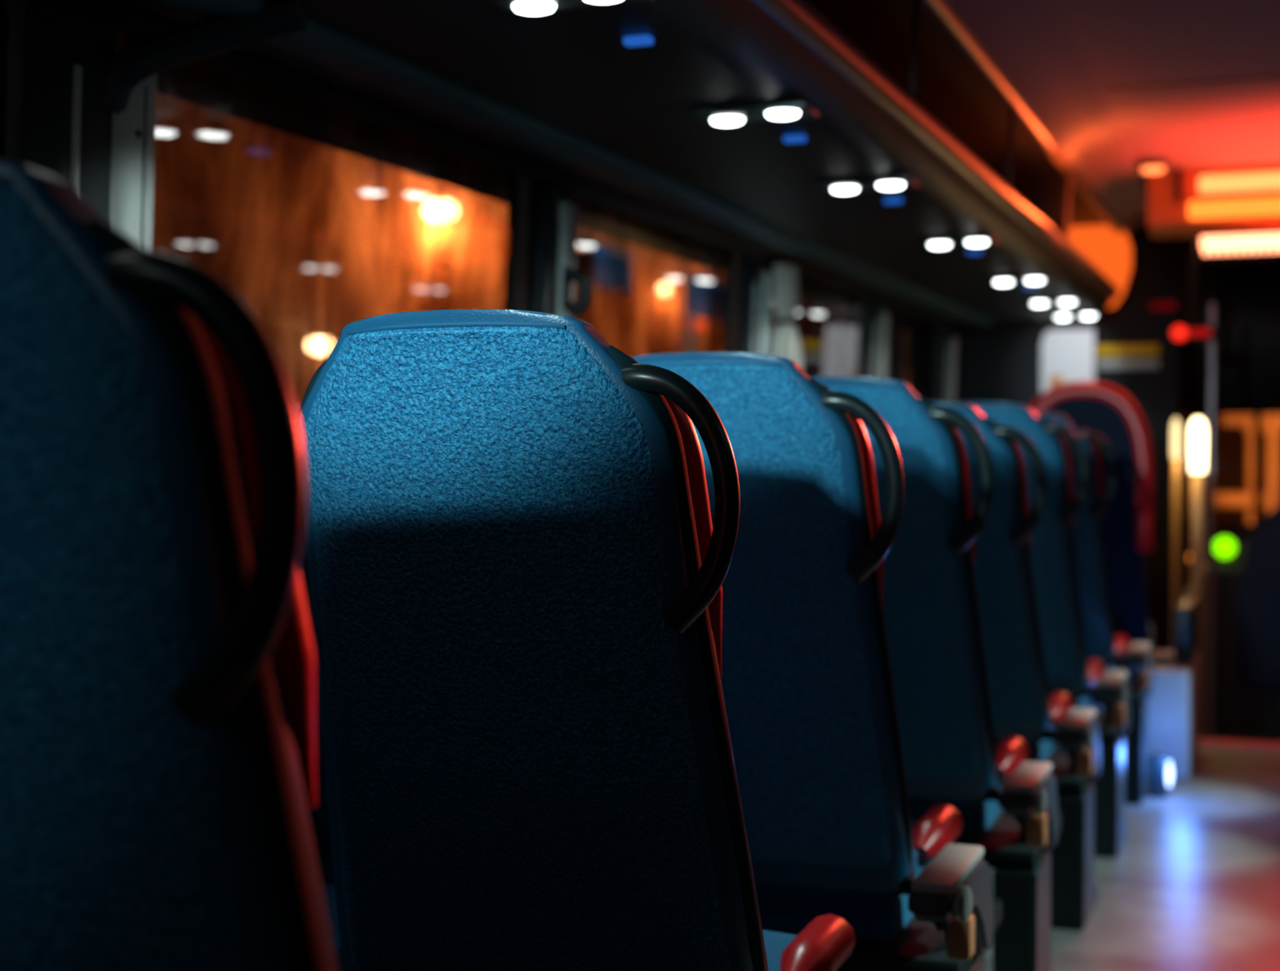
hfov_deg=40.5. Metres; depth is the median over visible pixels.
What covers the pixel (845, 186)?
reading lamp
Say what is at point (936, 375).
window
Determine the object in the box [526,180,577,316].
trim
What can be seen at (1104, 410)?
seat
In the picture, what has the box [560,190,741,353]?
window
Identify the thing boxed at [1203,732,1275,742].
floor
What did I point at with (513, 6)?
reading lamp
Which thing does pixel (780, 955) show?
seat cushion
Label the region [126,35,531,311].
window
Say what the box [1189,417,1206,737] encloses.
pole
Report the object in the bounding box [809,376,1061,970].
seat
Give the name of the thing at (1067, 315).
reading lamp
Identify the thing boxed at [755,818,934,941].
seat cushion
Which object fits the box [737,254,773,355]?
trim
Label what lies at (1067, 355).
notice sheet
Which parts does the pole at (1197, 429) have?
post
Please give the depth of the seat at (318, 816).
2.84 m
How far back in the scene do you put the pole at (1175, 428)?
6.93 m
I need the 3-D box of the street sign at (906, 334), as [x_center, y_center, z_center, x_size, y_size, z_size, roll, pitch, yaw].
[3.048,-0.130,19.280,0.074,4.050,1.000,0,1,21]
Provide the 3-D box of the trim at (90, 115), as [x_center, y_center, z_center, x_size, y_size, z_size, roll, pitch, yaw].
[-0.690,-0.331,2.505,0.343,0.780,0.299,0,1,21]
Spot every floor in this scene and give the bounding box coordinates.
[982,744,1279,970]
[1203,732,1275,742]
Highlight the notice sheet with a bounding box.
[1040,328,1094,394]
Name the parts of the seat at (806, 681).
panel, backrest, trim, grab handle, seat frame, armrest, armrest, leg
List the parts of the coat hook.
hook plate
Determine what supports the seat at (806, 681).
on the floor at (1193, 883)
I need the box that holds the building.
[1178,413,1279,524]
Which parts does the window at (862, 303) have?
pane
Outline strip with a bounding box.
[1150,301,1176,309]
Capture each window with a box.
[0,0,26,164]
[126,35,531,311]
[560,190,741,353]
[764,262,867,377]
[883,305,942,400]
[1178,236,1279,524]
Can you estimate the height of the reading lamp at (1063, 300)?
0.020 m
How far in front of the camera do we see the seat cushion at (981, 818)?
3.33 m
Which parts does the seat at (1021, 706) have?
backrest, panel, trim, grab handle, seat frame, leg, armrest, armrest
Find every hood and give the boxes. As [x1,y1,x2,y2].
[300,324,338,340]
[414,182,466,205]
[650,273,678,285]
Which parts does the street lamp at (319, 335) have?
lamp globe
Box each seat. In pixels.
[0,160,337,970]
[294,402,334,884]
[297,309,855,970]
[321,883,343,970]
[632,351,1002,970]
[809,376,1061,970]
[929,400,1101,930]
[960,402,1130,857]
[1030,381,1199,779]
[1034,412,1152,804]
[1236,502,1279,742]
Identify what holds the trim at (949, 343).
attached to the wall at (194, 82)
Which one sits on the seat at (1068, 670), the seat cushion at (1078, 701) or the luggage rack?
the seat cushion at (1078, 701)
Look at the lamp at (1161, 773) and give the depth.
5.39 m
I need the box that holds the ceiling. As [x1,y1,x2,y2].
[806,0,1279,235]
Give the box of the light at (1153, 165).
[1136,157,1170,173]
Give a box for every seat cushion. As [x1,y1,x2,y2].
[314,844,334,884]
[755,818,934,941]
[762,929,797,970]
[907,777,1008,838]
[994,723,1057,761]
[1048,684,1093,707]
[1092,657,1118,688]
[1118,621,1153,659]
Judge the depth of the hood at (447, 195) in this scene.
12.80 m
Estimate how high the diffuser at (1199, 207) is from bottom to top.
0.073 m
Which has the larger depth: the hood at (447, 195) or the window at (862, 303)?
the hood at (447, 195)
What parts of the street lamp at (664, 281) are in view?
lamp globe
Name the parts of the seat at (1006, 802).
panel, backrest, trim, grab handle, seat frame, leg, armrest, armrest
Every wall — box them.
[50,0,964,333]
[909,221,1179,650]
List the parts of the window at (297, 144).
pane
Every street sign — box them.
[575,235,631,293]
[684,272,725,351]
[903,329,910,384]
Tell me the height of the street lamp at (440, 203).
4.300 m
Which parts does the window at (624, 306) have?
pane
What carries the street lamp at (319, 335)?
on the ground
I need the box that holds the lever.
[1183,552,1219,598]
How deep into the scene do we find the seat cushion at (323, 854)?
2.94 m
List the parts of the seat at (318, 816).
panel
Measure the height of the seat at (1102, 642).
1.194 m
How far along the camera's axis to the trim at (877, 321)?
7.17 m
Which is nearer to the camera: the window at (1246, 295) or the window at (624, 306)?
the window at (624, 306)
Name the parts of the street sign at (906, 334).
sign plate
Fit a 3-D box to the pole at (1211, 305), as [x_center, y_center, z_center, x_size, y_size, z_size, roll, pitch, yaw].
[2.598,0.201,7.897,0.028,2.060,0.028,0,1,21]
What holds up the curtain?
attached to the wall at (194, 82)
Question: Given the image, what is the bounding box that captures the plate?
[1093,342,1161,373]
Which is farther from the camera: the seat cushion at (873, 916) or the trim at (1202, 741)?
the trim at (1202, 741)
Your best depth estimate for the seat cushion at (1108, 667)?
5.48 m
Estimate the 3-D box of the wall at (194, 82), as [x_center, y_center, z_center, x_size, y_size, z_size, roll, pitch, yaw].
[-0.299,-0.087,4.127,0.300,2.360,10.500,0,1,21]
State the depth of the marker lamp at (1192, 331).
7.82 m
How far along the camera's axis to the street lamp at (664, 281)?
23.21 m
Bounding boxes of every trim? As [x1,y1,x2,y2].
[22,0,308,249]
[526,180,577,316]
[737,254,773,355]
[864,299,889,378]
[939,326,958,402]
[1199,737,1279,749]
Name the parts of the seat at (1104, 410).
backrest, panel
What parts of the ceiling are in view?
header rail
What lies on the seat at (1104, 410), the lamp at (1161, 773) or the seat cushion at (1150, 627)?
the seat cushion at (1150, 627)
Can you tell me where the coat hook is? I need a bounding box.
[561,265,591,317]
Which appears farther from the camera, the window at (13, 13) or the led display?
the led display
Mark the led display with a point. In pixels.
(1262, 246)
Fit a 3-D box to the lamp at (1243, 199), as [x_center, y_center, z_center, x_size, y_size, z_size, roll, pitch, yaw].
[2.694,-1.170,7.046,1.200,0.250,0.280,0,1,21]
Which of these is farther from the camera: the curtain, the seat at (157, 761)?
the curtain
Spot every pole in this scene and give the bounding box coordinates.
[1171,417,1180,650]
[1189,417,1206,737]
[1206,302,1215,738]
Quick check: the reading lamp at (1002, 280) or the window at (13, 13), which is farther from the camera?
the reading lamp at (1002, 280)
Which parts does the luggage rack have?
support rod, lip rail, support rod, support rod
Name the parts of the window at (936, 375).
pane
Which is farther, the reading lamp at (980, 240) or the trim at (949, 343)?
the trim at (949, 343)
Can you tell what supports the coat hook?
attached to the wall at (194, 82)
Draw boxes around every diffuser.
[1188,196,1279,218]
[1198,171,1279,193]
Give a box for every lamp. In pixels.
[252,311,338,353]
[414,181,508,221]
[487,0,653,46]
[650,271,684,294]
[690,101,818,142]
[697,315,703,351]
[816,176,918,204]
[917,235,998,253]
[986,275,1052,288]
[1024,297,1082,305]
[1048,311,1102,318]
[1147,163,1279,238]
[1148,753,1173,798]
[1168,236,1214,340]
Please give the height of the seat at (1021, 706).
1.182 m
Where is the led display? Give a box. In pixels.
[1196,232,1279,263]
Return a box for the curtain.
[768,264,802,368]
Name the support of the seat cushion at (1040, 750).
on the seat at (1021, 706)
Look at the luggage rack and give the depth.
3.58 m
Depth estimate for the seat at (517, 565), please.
1.81 m
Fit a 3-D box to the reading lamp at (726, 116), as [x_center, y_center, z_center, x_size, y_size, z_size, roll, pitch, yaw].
[0.266,-0.722,3.494,0.230,0.020,0.350,0,1,21]
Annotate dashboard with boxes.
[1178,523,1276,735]
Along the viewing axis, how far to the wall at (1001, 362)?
8.57 m
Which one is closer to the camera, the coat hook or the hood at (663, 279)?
the coat hook
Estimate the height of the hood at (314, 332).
0.150 m
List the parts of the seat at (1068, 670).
backrest, panel, trim, grab handle, seat frame, leg, armrest, armrest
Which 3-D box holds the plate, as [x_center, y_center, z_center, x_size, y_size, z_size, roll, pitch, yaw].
[2.412,-0.633,8.590,0.320,0.145,0.012,0,1,21]
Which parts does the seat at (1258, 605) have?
seat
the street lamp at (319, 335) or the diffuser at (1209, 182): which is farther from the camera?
the street lamp at (319, 335)
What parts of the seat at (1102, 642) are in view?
backrest, panel, trim, grab handle, seat frame, leg, armrest, armrest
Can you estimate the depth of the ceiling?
5.30 m
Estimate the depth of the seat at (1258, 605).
7.45 m
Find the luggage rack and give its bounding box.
[115,0,1131,326]
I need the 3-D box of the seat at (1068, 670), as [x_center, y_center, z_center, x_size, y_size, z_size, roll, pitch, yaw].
[1.033,0.380,4.810,0.646,1.202,0.646,0,1,21]
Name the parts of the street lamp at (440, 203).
lamp globe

